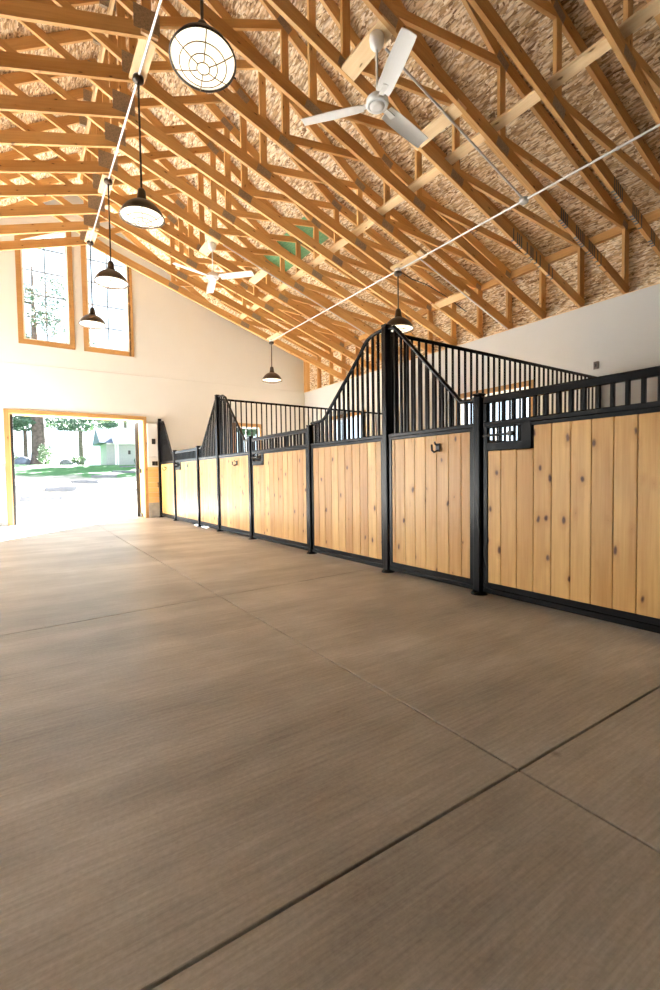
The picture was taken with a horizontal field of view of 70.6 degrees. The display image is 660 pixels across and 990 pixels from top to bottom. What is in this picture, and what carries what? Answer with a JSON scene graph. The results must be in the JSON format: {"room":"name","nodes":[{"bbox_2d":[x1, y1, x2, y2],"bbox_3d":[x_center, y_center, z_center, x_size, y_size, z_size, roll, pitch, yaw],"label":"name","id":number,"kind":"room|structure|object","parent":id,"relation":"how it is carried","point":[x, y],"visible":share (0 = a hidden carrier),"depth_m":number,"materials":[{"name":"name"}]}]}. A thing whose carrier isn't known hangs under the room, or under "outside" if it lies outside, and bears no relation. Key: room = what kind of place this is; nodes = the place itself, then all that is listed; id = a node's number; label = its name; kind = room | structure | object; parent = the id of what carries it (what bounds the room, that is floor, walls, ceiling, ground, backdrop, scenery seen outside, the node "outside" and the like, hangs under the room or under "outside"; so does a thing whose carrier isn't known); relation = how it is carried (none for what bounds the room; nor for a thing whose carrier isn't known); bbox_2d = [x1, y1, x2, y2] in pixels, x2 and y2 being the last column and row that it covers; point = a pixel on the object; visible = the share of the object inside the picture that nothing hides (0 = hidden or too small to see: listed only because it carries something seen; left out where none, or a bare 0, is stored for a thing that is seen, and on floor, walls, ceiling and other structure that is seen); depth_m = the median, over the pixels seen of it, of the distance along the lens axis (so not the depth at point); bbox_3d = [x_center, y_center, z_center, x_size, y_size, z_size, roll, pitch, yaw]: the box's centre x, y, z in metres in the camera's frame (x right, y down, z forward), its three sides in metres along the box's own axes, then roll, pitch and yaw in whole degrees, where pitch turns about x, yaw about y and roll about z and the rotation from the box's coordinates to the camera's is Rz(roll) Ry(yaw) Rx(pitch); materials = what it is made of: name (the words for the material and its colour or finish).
{"room":"farm building","nodes":[
{"label":"farm building","id":0,"kind":"room"},
{"bbox_2d":[0,196,304,517],"bbox_3d":[-5.598,-3.057,10.515,11.728,7.410,0.160,-2,3,-34],"label":"wall","id":1,"kind":"structure","parent":0,"point":[186,354],"depth_m":11.29,"materials":[{"name":"paint"}]},
{"bbox_2d":[0,466,7,526],"bbox_3d":[-7.355,0.046,9.319,1.460,1.255,0.050,-2,3,-34],"label":"trim","id":2,"kind":"structure","parent":1,"relation":"attached to","point":[3,496],"depth_m":9.67,"materials":[{"name":"grey concrete"}]},
{"bbox_2d":[14,232,74,349],"bbox_3d":[-6.145,-4.573,10.055,1.051,2.727,0.122,-2,3,-34],"label":"window","id":3,"kind":"structure","parent":1,"relation":"in","point":[19,268],"depth_m":10.06,"materials":[{"name":"brown wood"}]},
{"bbox_2d":[3,409,148,525],"bbox_3d":[-5.745,-0.624,10.732,2.820,2.445,0.605,-2,3,-34],"label":"door frame","id":4,"kind":"structure","parent":1,"relation":"in","point":[140,428],"depth_m":10.51,"materials":[{"name":"brown wood"}]},
{"bbox_2d":[80,238,133,356],"bbox_3d":[-5.124,-4.614,10.732,1.051,2.727,0.122,-2,3,-34],"label":"window","id":5,"kind":"structure","parent":1,"relation":"in","point":[84,266],"depth_m":10.74,"materials":[{"name":"brown wood"}]},
{"bbox_2d":[146,424,157,456],"bbox_3d":[-4.300,-1.325,11.288,0.244,0.790,0.080,-2,3,-34],"label":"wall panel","id":6,"kind":"object","parent":1,"relation":"attached to","point":[152,430],"visible":1,"depth_m":11.26,"materials":[{"name":"white paint"}]},
{"bbox_2d":[147,457,158,466],"bbox_3d":[-4.294,-0.803,11.312,0.244,0.235,0.075,-2,3,-34],"label":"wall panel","id":7,"kind":"object","parent":1,"relation":"attached to","point":[152,461],"visible":1,"depth_m":11.28,"materials":[{"name":"white paint"}]},
{"bbox_2d":[148,467,158,502],"bbox_3d":[-4.299,-0.245,11.354,0.250,0.863,0.028,-2,3,-34],"label":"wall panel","id":8,"kind":"structure","parent":1,"relation":"attached to","point":[153,472],"depth_m":11.34,"materials":[{"name":"brown wood"}]},
{"bbox_2d":[149,503,159,517],"bbox_3d":[-4.284,0.368,11.370,0.250,0.360,0.050,-2,3,-34],"label":"trim","id":9,"kind":"structure","parent":1,"relation":"attached to","point":[154,508],"depth_m":11.35,"materials":[{"name":"grey concrete"}]},
{"bbox_2d":[233,423,260,455],"bbox_3d":[-2.260,-1.372,12.737,0.880,1.150,0.122,-2,3,-34],"label":"window","id":10,"kind":"structure","parent":1,"relation":"in","point":[243,424],"depth_m":12.74,"materials":[{"name":"brown wood"}]},
{"bbox_2d":[172,241,253,293],"bbox_3d":[-2.049,-3.863,7.726,1.229,0.585,1.229,-2,3,-34],"label":"ceiling fan","id":11,"kind":"object","parent":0,"point":[212,276],"visible":1,"depth_m":7.65,"materials":[{"name":"white metal"}]},
{"bbox_2d":[239,428,255,447],"bbox_3d":[-9.169,-11.378,47.510,5.054,17.020,4.281,-2,3,-34],"label":"tree","id":12,"kind":"object","parent":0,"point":[243,429],"visible":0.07,"depth_m":47.28,"materials":[{"name":"green plant"}]},
{"bbox_2d":[0,0,560,305],"bbox_3d":[-0.639,-5.510,2.797,6.240,2.060,19.852,-2,3,-34],"label":"ceiling","id":13,"kind":"structure","parent":0,"point":[452,16],"depth_m":6.30,"materials":[{"name":"beige wood"}]},
{"bbox_2d":[0,517,659,989],"bbox_3d":[-0.370,0.869,2.875,11.728,0.060,19.152,-2,3,-34],"label":"floor","id":14,"kind":"structure","parent":0,"point":[229,761],"depth_m":1.48,"materials":[{"name":"concrete"}]},
{"bbox_2d":[158,419,162,516],"bbox_3d":[-4.135,-0.656,11.395,0.132,2.401,0.132,-2,3,-34],"label":"post","id":15,"kind":"object","parent":14,"relation":"on","point":[159,427],"visible":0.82,"depth_m":11.35,"materials":[{"name":"black metal"}]},
{"bbox_2d":[159,421,173,518],"bbox_3d":[-3.834,-0.626,10.880,0.130,2.323,1.118,-2,3,-34],"label":"screen","id":16,"kind":"object","parent":14,"relation":"on","point":[167,486],"visible":0.92,"depth_m":10.95,"materials":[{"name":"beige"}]},
{"bbox_2d":[172,450,179,520],"bbox_3d":[-3.455,-0.213,10.428,0.132,1.576,0.132,-2,3,-34],"label":"post","id":17,"kind":"object","parent":14,"relation":"on","point":[172,450],"visible":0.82,"depth_m":10.39,"materials":[{"name":"black metal"}]},
{"bbox_2d":[174,448,197,524],"bbox_3d":[-3.026,-0.189,9.772,0.077,1.518,1.503,-2,3,-34],"label":"door","id":18,"kind":"structure","parent":17,"relation":"attached to","point":[185,460],"depth_m":9.74,"materials":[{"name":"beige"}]},
{"bbox_2d":[196,446,201,526],"bbox_3d":[-2.560,-0.173,9.122,0.132,1.576,0.132,-2,3,-34],"label":"post","id":19,"kind":"object","parent":14,"relation":"on","point":[197,447],"visible":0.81,"depth_m":9.08,"materials":[{"name":"black metal"}]},
{"bbox_2d":[198,400,217,528],"bbox_3d":[-2.263,-0.561,8.663,0.045,2.331,1.001,-2,3,-34],"label":"screen","id":20,"kind":"object","parent":14,"relation":"on","point":[206,461],"visible":0.94,"depth_m":8.63,"materials":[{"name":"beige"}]},
{"bbox_2d":[214,394,221,531],"bbox_3d":[-1.964,-0.558,8.226,0.132,2.401,0.132,-2,3,-34],"label":"post","id":21,"kind":"object","parent":14,"relation":"on","point":[217,419],"visible":0.7,"depth_m":8.18,"materials":[{"name":"black metal"}]},
{"bbox_2d":[217,394,249,536],"bbox_3d":[-1.620,-0.540,7.648,0.130,2.353,1.268,-2,3,-34],"label":"screen","id":22,"kind":"object","parent":14,"relation":"on","point":[233,467],"visible":0.89,"depth_m":7.69,"materials":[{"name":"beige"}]},
{"bbox_2d":[247,436,255,539],"bbox_3d":[-1.199,-0.111,7.135,0.132,1.576,0.132,-2,3,-34],"label":"post","id":23,"kind":"object","parent":14,"relation":"on","point":[249,437],"visible":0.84,"depth_m":7.10,"materials":[{"name":"black metal"}]},
{"bbox_2d":[251,428,307,550],"bbox_3d":[-0.735,-0.085,6.428,0.077,1.518,1.626,-2,3,-34],"label":"door","id":24,"kind":"structure","parent":23,"relation":"attached to","point":[279,477],"depth_m":6.34,"materials":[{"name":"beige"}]},
{"bbox_2d":[221,399,381,460],"bbox_3d":[-0.246,-0.615,9.366,4.048,2.315,0.040,-2,3,-34],"label":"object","id":25,"kind":"structure","parent":14,"relation":"on","point":[230,400],"depth_m":8.99,"materials":[{"name":"black"}]},
{"bbox_2d":[306,425,316,553],"bbox_3d":[-0.234,-0.067,5.727,0.132,1.576,0.132,-2,3,-34],"label":"post","id":26,"kind":"object","parent":14,"relation":"on","point":[309,428],"visible":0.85,"depth_m":5.69,"materials":[{"name":"black metal"}]},
{"bbox_2d":[310,329,382,567],"bbox_3d":[0.159,-0.465,5.128,0.044,2.359,1.337,-2,3,-34],"label":"panel","id":27,"kind":"object","parent":14,"relation":"on","point":[347,479],"visible":0.97,"depth_m":5.03,"materials":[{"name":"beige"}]},
{"bbox_2d":[381,323,394,572],"bbox_3d":[0.558,-0.443,4.546,0.132,2.401,0.132,-2,3,-34],"label":"post","id":28,"kind":"object","parent":14,"relation":"on","point":[385,333],"visible":0.84,"depth_m":4.51,"materials":[{"name":"black metal"}]},
{"bbox_2d":[387,325,472,589],"bbox_3d":[0.828,-0.426,4.076,0.130,2.348,1.011,-2,3,-34],"label":"panel","id":29,"kind":"object","parent":14,"relation":"on","point":[431,470],"visible":0.96,"depth_m":4.08,"materials":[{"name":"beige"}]},
{"bbox_2d":[471,393,487,595],"bbox_3d":[1.175,-0.003,3.670,0.132,1.576,0.132,-2,3,-34],"label":"post","id":30,"kind":"object","parent":14,"relation":"on","point":[477,590],"visible":0.84,"depth_m":3.64,"materials":[{"name":"black metal"}]},
{"bbox_2d":[482,366,659,633],"bbox_3d":[1.640,0.023,2.964,0.077,1.518,1.624,-2,3,-34],"label":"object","id":31,"kind":"structure","parent":30,"relation":"attached to","point":[571,506],"depth_m":3.01,"materials":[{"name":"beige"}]},
{"bbox_2d":[391,332,596,441],"bbox_3d":[2.249,-0.499,5.668,3.985,2.315,0.040,-2,3,-34],"label":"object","id":32,"kind":"structure","parent":14,"relation":"on","point":[411,338],"depth_m":5.18,"materials":[{"name":"black metal"}]},
{"bbox_2d":[217,0,659,356],"bbox_3d":[3.248,-4.128,5.423,3.044,1.061,19.852,-2,3,-34],"label":"ceiling","id":33,"kind":"structure","parent":0,"point":[580,91],"depth_m":5.97,"materials":[{"name":"beige wood"}]},
{"bbox_2d":[303,208,659,441],"bbox_3d":[4.541,-1.538,5.883,0.180,4.470,18.852,-2,3,-34],"label":"wall","id":34,"kind":"structure","parent":0,"point":[622,333],"depth_m":7.22,"materials":[{"name":"paint"}]},
{"bbox_2d":[0,133,345,380],"bbox_3d":[-4.528,-4.705,8.710,11.833,3.962,0.044,-2,3,-34],"label":"roof truss","id":35,"kind":"object","parent":34,"relation":"on","point":[174,285],"visible":0.66,"depth_m":9.52,"materials":[{"name":"brown wood"}]},
{"bbox_2d":[0,115,360,375],"bbox_3d":[-4.191,-4.689,8.202,11.833,3.962,0.044,-2,3,-34],"label":"roof truss","id":36,"kind":"object","parent":34,"relation":"on","point":[69,120],"visible":0.57,"depth_m":8.81,"materials":[{"name":"brown wood"}]},
{"bbox_2d":[85,226,98,242],"bbox_3d":[-4.307,-4.689,8.413,0.160,0.035,0.580,-2,3,-34],"label":"mounting block","id":37,"kind":"object","parent":36,"relation":"attached to","point":[88,234],"visible":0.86,"depth_m":8.36,"materials":[{"name":"beige wood"}]},
{"bbox_2d":[78,240,106,329],"bbox_3d":[-4.405,-3.879,8.626,0.489,1.567,0.472,-2,3,-34],"label":"pendant lamp","id":38,"kind":"object","parent":37,"relation":"hanging from","point":[90,321],"visible":1,"depth_m":8.59,"materials":[{"name":"brown metal"}]},
{"bbox_2d":[77,0,114,180],"bbox_3d":[-2.238,-5.777,4.992,0.030,0.120,8.810,-2,3,-34],"label":"brace","id":39,"kind":"object","parent":36,"relation":"attached to","point":[112,2],"visible":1,"depth_m":6.66,"materials":[{"name":"beige wood"}]},
{"bbox_2d":[267,331,284,340],"bbox_3d":[-1.225,-3.582,10.532,0.144,0.078,0.660,-2,3,-34],"label":"mounting block","id":40,"kind":"object","parent":36,"relation":"attached to","point":[275,335],"visible":0.71,"depth_m":10.49,"materials":[{"name":"beige wood"}]},
{"bbox_2d":[262,341,281,383],"bbox_3d":[-1.337,-3.052,10.750,0.489,0.937,0.472,-2,3,-34],"label":"pendant lamp","id":41,"kind":"object","parent":40,"relation":"hanging from","point":[271,377],"visible":1,"depth_m":10.67,"materials":[{"name":"brown metal"}]},
{"bbox_2d":[238,0,659,319],"bbox_3d":[0.408,-3.842,6.751,0.151,0.066,8.910,-2,3,-34],"label":"roof beam","id":42,"kind":"structure","parent":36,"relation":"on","point":[651,9],"depth_m":4.58,"materials":[{"name":"beige wood"}]},
{"bbox_2d":[0,86,376,370],"bbox_3d":[-3.853,-4.673,7.694,11.833,3.962,0.044,-2,3,-34],"label":"roof truss","id":43,"kind":"object","parent":34,"relation":"on","point":[85,94],"visible":0.5,"depth_m":8.28,"materials":[{"name":"brown wood"}]},
{"bbox_2d":[0,58,382,360],"bbox_3d":[-3.516,-4.657,7.186,11.833,3.962,0.044,-2,3,-34],"label":"roof truss","id":44,"kind":"object","parent":34,"relation":"on","point":[16,78],"visible":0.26,"depth_m":7.75,"materials":[{"name":"brown wood"}]},
{"bbox_2d":[98,174,114,195],"bbox_3d":[-3.363,-4.644,6.994,0.160,0.035,0.570,-2,3,-34],"label":"mounting block","id":45,"kind":"object","parent":44,"relation":"attached to","point":[102,184],"visible":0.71,"depth_m":6.99,"materials":[{"name":"beige wood"}]},
{"bbox_2d":[93,178,129,289],"bbox_3d":[-3.232,-3.839,6.860,0.489,1.537,0.472,-2,3,-34],"label":"pendant lamp","id":46,"kind":"object","parent":45,"relation":"hanging from","point":[109,278],"visible":1,"depth_m":6.82,"materials":[{"name":"brown metal"}]},
{"bbox_2d":[199,235,219,255],"bbox_3d":[-2.032,-4.178,7.821,0.163,0.084,0.650,-2,3,-34],"label":"mounting block","id":47,"kind":"object","parent":44,"relation":"attached to","point":[204,249],"visible":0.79,"depth_m":7.85,"materials":[{"name":"beige wood"}]},
{"bbox_2d":[249,267,269,284],"bbox_3d":[-1.278,-3.909,8.330,0.134,0.074,0.650,-2,3,-34],"label":"mounting block","id":48,"kind":"object","parent":44,"relation":"attached to","point":[260,274],"visible":1,"depth_m":8.30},
{"bbox_2d":[79,196,305,361],"bbox_3d":[-3.108,-5.278,11.846,5.900,3.077,0.038,-2,3,-34],"label":"rafter","id":49,"kind":"object","parent":34,"relation":"on","point":[126,234],"visible":0.18,"depth_m":11.01,"materials":[{"name":"brown wood"}]},
{"bbox_2d":[80,173,318,356],"bbox_3d":[-2.765,-5.262,11.329,5.900,3.077,0.038,-2,3,-34],"label":"rafter","id":50,"kind":"object","parent":34,"relation":"on","point":[115,207],"visible":0.36,"depth_m":11.44,"materials":[{"name":"brown wood"}]},
{"bbox_2d":[0,29,411,359],"bbox_3d":[-3.178,-4.641,6.678,11.833,3.962,0.044,-2,3,-34],"label":"roof truss","id":51,"kind":"object","parent":34,"relation":"on","point":[26,43],"visible":0.6,"depth_m":7.11,"materials":[{"name":"brown wood"}]},
{"bbox_2d":[87,0,161,241],"bbox_3d":[-1.859,-4.536,4.731,0.104,0.044,9.372,-2,3,-34],"label":"conduit","id":52,"kind":"object","parent":51,"relation":"attached to","point":[160,1],"visible":0.91,"depth_m":5.43,"materials":[{"name":"grey metal"}]},
{"bbox_2d":[119,73,165,228],"bbox_3d":[-2.075,-3.774,5.120,0.489,1.557,0.472,-2,3,-34],"label":"pendant lamp","id":53,"kind":"object","parent":52,"relation":"hanging from","point":[139,212],"visible":1,"depth_m":5.09,"materials":[{"name":"brown metal"}]},
{"bbox_2d":[223,244,364,333],"bbox_3d":[-0.531,-3.666,8.468,2.927,0.993,0.021,-2,3,-34],"label":"conduit","id":54,"kind":"object","parent":51,"relation":"attached to","point":[223,244],"visible":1,"depth_m":8.32,"materials":[{"name":"grey metal"}]},
{"bbox_2d":[269,123,659,341],"bbox_3d":[1.171,-3.429,6.929,0.104,0.044,9.222,-2,3,-34],"label":"conduit","id":55,"kind":"object","parent":51,"relation":"attached to","point":[523,200],"visible":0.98,"depth_m":5.43,"materials":[{"name":"grey metal"}]},
{"bbox_2d":[402,273,466,311],"bbox_3d":[1.685,-3.244,7.445,1.353,0.423,0.062,-2,3,-27],"label":"cable","id":56,"kind":"object","parent":55,"relation":"hanging from","point":[402,273],"visible":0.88,"depth_m":7.38,"materials":[{"name":"grey plastic"}]},
{"bbox_2d":[0,0,432,353],"bbox_3d":[-2.841,-4.625,6.170,11.833,3.962,0.044,-2,3,-34],"label":"roof truss","id":57,"kind":"object","parent":34,"relation":"on","point":[112,131],"visible":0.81,"depth_m":6.87,"materials":[{"name":"brown wood"}]},
{"bbox_2d":[112,186,330,351],"bbox_3d":[-2.427,-5.246,10.822,5.900,3.077,0.038,-2,3,-34],"label":"rafter","id":58,"kind":"object","parent":34,"relation":"on","point":[117,189],"visible":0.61,"depth_m":11.02,"materials":[{"name":"brown wood"}]},
{"bbox_2d":[0,0,456,345],"bbox_3d":[-2.503,-4.609,5.663,11.833,3.962,0.044,-2,3,-34],"label":"roof truss","id":59,"kind":"object","parent":34,"relation":"on","point":[118,108],"visible":0.77,"depth_m":6.40,"materials":[{"name":"brown wood"}]},
{"bbox_2d":[0,0,483,338],"bbox_3d":[-2.166,-4.593,5.155,11.833,3.962,0.044,-2,3,-34],"label":"roof truss","id":60,"kind":"object","parent":34,"relation":"on","point":[13,61],"visible":0.71,"depth_m":5.99,"materials":[{"name":"brown wood"}]},
{"bbox_2d":[431,289,470,308],"bbox_3d":[1.956,-3.172,7.572,0.134,0.074,0.710,-2,3,-34],"label":"wood beam","id":61,"kind":"structure","parent":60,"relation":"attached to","point":[458,296],"depth_m":7.54,"materials":[{"name":"brown wood"}]},
{"bbox_2d":[0,0,512,329],"bbox_3d":[-1.828,-4.577,4.647,11.833,3.962,0.044,-2,3,-34],"label":"roof truss","id":62,"kind":"object","parent":34,"relation":"on","point":[22,10],"visible":0.9,"depth_m":5.50,"materials":[{"name":"brown wood"}]},
{"bbox_2d":[129,28,157,84],"bbox_3d":[-1.964,-4.578,4.887,0.160,0.035,0.650,-2,3,-34],"label":"mounting block","id":63,"kind":"object","parent":62,"relation":"attached to","point":[141,44],"visible":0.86,"depth_m":4.84,"materials":[{"name":"beige wood"}]},
{"bbox_2d":[390,249,427,270],"bbox_3d":[1.166,-3.469,6.935,0.144,0.078,0.660,-2,3,-34],"label":"mounting block","id":64,"kind":"object","parent":62,"relation":"attached to","point":[420,252],"visible":0.79,"depth_m":6.89,"materials":[{"name":"brown wood"}]},
{"bbox_2d":[387,271,413,333],"bbox_3d":[1.053,-2.944,7.153,0.489,0.927,0.472,-2,3,-34],"label":"pendant lamp","id":65,"kind":"object","parent":64,"relation":"hanging from","point":[402,323],"visible":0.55,"depth_m":7.08,"materials":[{"name":"brown metal"}]},
{"bbox_2d":[420,259,507,328],"bbox_3d":[2.163,-3.122,7.345,2.037,0.696,0.021,-2,3,-34],"label":"conduit","id":66,"kind":"object","parent":62,"relation":"attached to","point":[420,259],"visible":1,"depth_m":7.26,"materials":[{"name":"grey"}]},
{"bbox_2d":[332,410,365,427],"bbox_3d":[0.467,-1.419,11.976,0.122,1.330,1.580,-2,3,-34],"label":"window","id":67,"kind":"structure","parent":34,"relation":"in","point":[361,410],"depth_m":11.71,"materials":[{"name":"brown wood"}]},
{"bbox_2d":[178,0,546,318],"bbox_3d":[-1.491,-4.561,4.139,11.833,3.962,0.044,-2,3,-34],"label":"roof truss","id":68,"kind":"object","parent":34,"relation":"on","point":[309,104],"visible":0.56,"depth_m":5.44,"materials":[{"name":"brown wood"}]},
{"bbox_2d":[266,0,584,307],"bbox_3d":[-1.153,-4.545,3.631,11.833,3.962,0.044,-2,3,-34],"label":"roof truss","id":69,"kind":"object","parent":34,"relation":"on","point":[465,183],"visible":0.55,"depth_m":5.35,"materials":[{"name":"brown wood"}]},
{"bbox_2d":[341,14,396,80],"bbox_3d":[0.331,-4.066,4.266,0.163,0.084,0.650,-2,3,-34],"label":"mounting block","id":70,"kind":"object","parent":69,"relation":"attached to","point":[362,54],"visible":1,"depth_m":4.29,"materials":[{"name":"beige wood"}]},
{"bbox_2d":[301,27,427,147],"bbox_3d":[0.528,-3.743,4.132,1.199,0.618,1.252,-2,3,-34],"label":"ceiling fan","id":71,"kind":"object","parent":70,"relation":"hanging from","point":[377,102],"visible":1,"depth_m":4.10,"materials":[{"name":"white metal"}]},
{"bbox_2d":[409,98,466,150],"bbox_3d":[1.095,-3.791,4.795,0.134,0.074,0.670,-2,3,-34],"label":"mounting block","id":72,"kind":"object","parent":69,"relation":"attached to","point":[441,121],"visible":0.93,"depth_m":4.73,"materials":[{"name":"beige wood"}]},
{"bbox_2d":[385,47,521,197],"bbox_3d":[1.339,-3.705,4.749,2.017,0.692,0.023,-2,3,-34],"label":"conduit","id":73,"kind":"object","parent":72,"relation":"attached to","point":[406,71],"visible":1,"depth_m":4.70,"materials":[{"name":"grey metal"}]},
{"bbox_2d":[456,380,532,439],"bbox_3d":[2.916,-1.268,8.293,0.122,1.260,1.630,-2,3,-34],"label":"window","id":74,"kind":"structure","parent":34,"relation":"in","point":[527,382],"depth_m":8.15,"materials":[{"name":"brown wood"}]},
{"bbox_2d":[362,0,629,293],"bbox_3d":[-0.816,-4.529,3.123,11.833,3.962,0.044,-2,3,-34],"label":"roof truss","id":75,"kind":"object","parent":34,"relation":"on","point":[510,152],"visible":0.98,"depth_m":4.94,"materials":[{"name":"brown wood"}]},
{"bbox_3d":[-0.959,-4.531,3.376,0.160,0.035,0.680,-2,3,-34],"label":"mounting block","id":76,"kind":"object","parent":75,"relation":"attached to","visible":0},
{"bbox_2d":[169,0,235,92],"bbox_3d":[-0.920,-3.782,3.351,0.488,1.430,0.469,-2,3,-34],"label":"pendant lamp","id":77,"kind":"object","parent":76,"relation":"hanging from","point":[200,55],"visible":1,"depth_m":3.34,"materials":[{"name":"brown metal"}]},
{"bbox_2d":[468,0,659,257],"bbox_3d":[-0.478,-4.513,2.615,11.833,3.962,0.044,-2,3,-34],"label":"roof truss","id":78,"kind":"object","parent":34,"relation":"on","point":[571,120],"visible":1,"depth_m":4.56,"materials":[{"name":"brown wood"}]},
{"bbox_2d":[593,361,598,369],"bbox_3d":[3.853,-1.879,6.753,0.022,0.110,0.070,-2,3,-34],"label":"wall switch","id":79,"kind":"object","parent":34,"relation":"attached to","point":[595,364],"visible":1,"depth_m":6.75,"materials":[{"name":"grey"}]},
{"bbox_2d":[584,0,659,128],"bbox_3d":[-0.141,-4.497,2.107,11.833,3.962,0.044,-2,3,-34],"label":"roof truss","id":80,"kind":"object","parent":34,"relation":"on","point":[642,76],"visible":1,"depth_m":3.86,"materials":[{"name":"brown wood"}]},
{"label":"outside","id":81,"kind":"structure","parent":0,"visible":0},
{"bbox_2d":[17,510,136,523],"bbox_3d":[-6.276,0.959,3.186,25.000,0.100,24.200,-2,3,-34],"label":"apron","id":82,"kind":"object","parent":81,"point":[97,515],"visible":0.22,"depth_m":11.94,"materials":[{"name":"white concrete"}]},
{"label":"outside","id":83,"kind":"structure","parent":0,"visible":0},
{"bbox_2d":[15,464,136,514],"bbox_3d":[-9.672,-1.161,23.563,90.000,2.636,130.000,-2,3,-34],"label":"ground","id":84,"kind":"structure","parent":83,"point":[119,492],"depth_m":20.20,"materials":[{"name":"white concrete"}]},
{"bbox_2d":[14,457,30,464],"bbox_3d":[-22.034,-2.282,33.397,0.965,0.920,0.923,0,2,16],"label":"boulder","id":85,"kind":"object","parent":84,"relation":"on","point":[21,460],"visible":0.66,"depth_m":33.11,"materials":[{"name":"stone"}]},
{"bbox_2d":[20,332,49,457],"bbox_3d":[-23.455,-7.665,35.262,3.387,11.040,3.633,-1,2,-6],"label":"tree","id":86,"kind":"object","parent":84,"relation":"on","point":[25,445],"visible":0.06,"depth_m":35.40,"materials":[{"name":"green plant"}]},
{"bbox_2d":[20,495,61,500],"bbox_3d":[-10.132,0.140,16.344,1.230,0.215,0.420,-2,3,-34],"label":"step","id":87,"kind":"structure","parent":84,"relation":"on","point":[51,497],"depth_m":16.15,"materials":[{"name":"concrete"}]},
{"bbox_2d":[36,443,53,464],"bbox_3d":[-20.270,-2.864,33.158,1.128,1.594,1.114,-2,3,-34],"label":"bush","id":88,"kind":"object","parent":84,"relation":"on","point":[46,451],"visible":1,"depth_m":32.98,"materials":[{"name":"green plant"}]},
{"bbox_2d":[45,487,75,490],"bbox_3d":[-11.133,-0.215,19.271,1.100,0.215,0.420,-2,3,-34],"label":"step","id":89,"kind":"structure","parent":84,"relation":"on","point":[46,488],"depth_m":19.08,"materials":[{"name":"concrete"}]},
{"bbox_2d":[13,266,117,464],"bbox_3d":[-19.927,-9.261,34.244,8.547,14.260,6.228,-2,3,-31],"label":"tree","id":90,"kind":"object","parent":84,"relation":"on","point":[37,424],"visible":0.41,"depth_m":33.45,"materials":[{"name":"green plant"}]},
{"bbox_2d":[59,459,72,464],"bbox_3d":[-19.939,-2.385,35.210,0.905,0.680,0.782,-2,3,-34],"label":"boulder","id":91,"kind":"object","parent":84,"relation":"on","point":[65,461],"visible":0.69,"depth_m":34.95,"materials":[{"name":"stone"}]},
{"bbox_2d":[44,342,111,464],"bbox_3d":[-25.134,-9.037,46.886,6.555,12.683,5.778,-2,2,-18],"label":"tree","id":92,"kind":"object","parent":84,"relation":"on","point":[91,429],"visible":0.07,"depth_m":46.72,"materials":[{"name":"green plant"}]},
{"bbox_2d":[70,456,86,464],"bbox_3d":[-20.052,-2.754,37.055,1.413,0.823,1.385,-2,3,-34],"label":"bush","id":93,"kind":"object","parent":84,"relation":"on","point":[77,459],"visible":0.94,"depth_m":36.97,"materials":[{"name":"green plant"}]},
{"bbox_2d":[71,480,97,482],"bbox_3d":[-11.802,-0.604,22.418,1.130,0.215,0.420,-2,3,-34],"label":"step","id":94,"kind":"structure","parent":84,"relation":"on","point":[72,481],"depth_m":22.23,"materials":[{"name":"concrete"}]},
{"bbox_2d":[91,475,116,477],"bbox_3d":[-12.412,-0.995,25.603,1.240,0.215,0.420,-2,3,-34],"label":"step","id":95,"kind":"structure","parent":84,"relation":"on","point":[92,476],"depth_m":25.38,"materials":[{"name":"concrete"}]},
{"bbox_2d":[92,428,134,464],"bbox_3d":[-18.909,-4.337,43.629,5.400,3.550,5.200,-2,3,-34],"label":"shed","id":96,"kind":"object","parent":84,"relation":"on","point":[117,445],"visible":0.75,"depth_m":41.52,"materials":[{"name":"white"}]},
{"bbox_2d":[94,349,136,427],"bbox_3d":[-22.038,-9.145,49.843,6.246,12.554,6.361,-2,3,-34],"label":"tree","id":97,"kind":"object","parent":84,"relation":"on","point":[118,422],"visible":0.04,"depth_m":50.05,"materials":[{"name":"green plant"}]},
{"bbox_2d":[112,471,134,472],"bbox_3d":[-13.011,-1.426,29.395,1.300,0.215,0.420,-2,3,-34],"label":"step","id":98,"kind":"structure","parent":84,"relation":"on","point":[112,471],"depth_m":29.20,"materials":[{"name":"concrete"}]},
{"bbox_3d":[-5.318,-2.845,-0.709,0.020,1.050,18.852,-2,3,-34],"label":"wall","id":99,"kind":"structure","parent":0,"visible":0},
{"bbox_2d":[6,196,62,205],"bbox_3d":[-7.996,-5.079,8.603,5.900,3.077,0.038,-2,3,-34],"label":"rafter","id":100,"kind":"object","parent":99,"relation":"on","point":[42,199],"visible":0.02,"depth_m":9.71,"materials":[{"name":"brown wood"}]},
{"bbox_2d":[0,173,76,199],"bbox_3d":[-7.653,-5.062,8.087,5.900,3.077,0.038,-2,3,-34],"label":"rafter","id":101,"kind":"object","parent":99,"relation":"on","point":[50,180],"visible":0.2,"depth_m":9.40,"materials":[{"name":"brown wood"}]},
{"bbox_2d":[0,153,79,182],"bbox_3d":[-7.316,-5.046,7.579,5.900,3.077,0.038,-2,3,-34],"label":"rafter","id":102,"kind":"object","parent":99,"relation":"on","point":[10,176],"visible":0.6,"depth_m":8.60,"materials":[{"name":"brown wood"}]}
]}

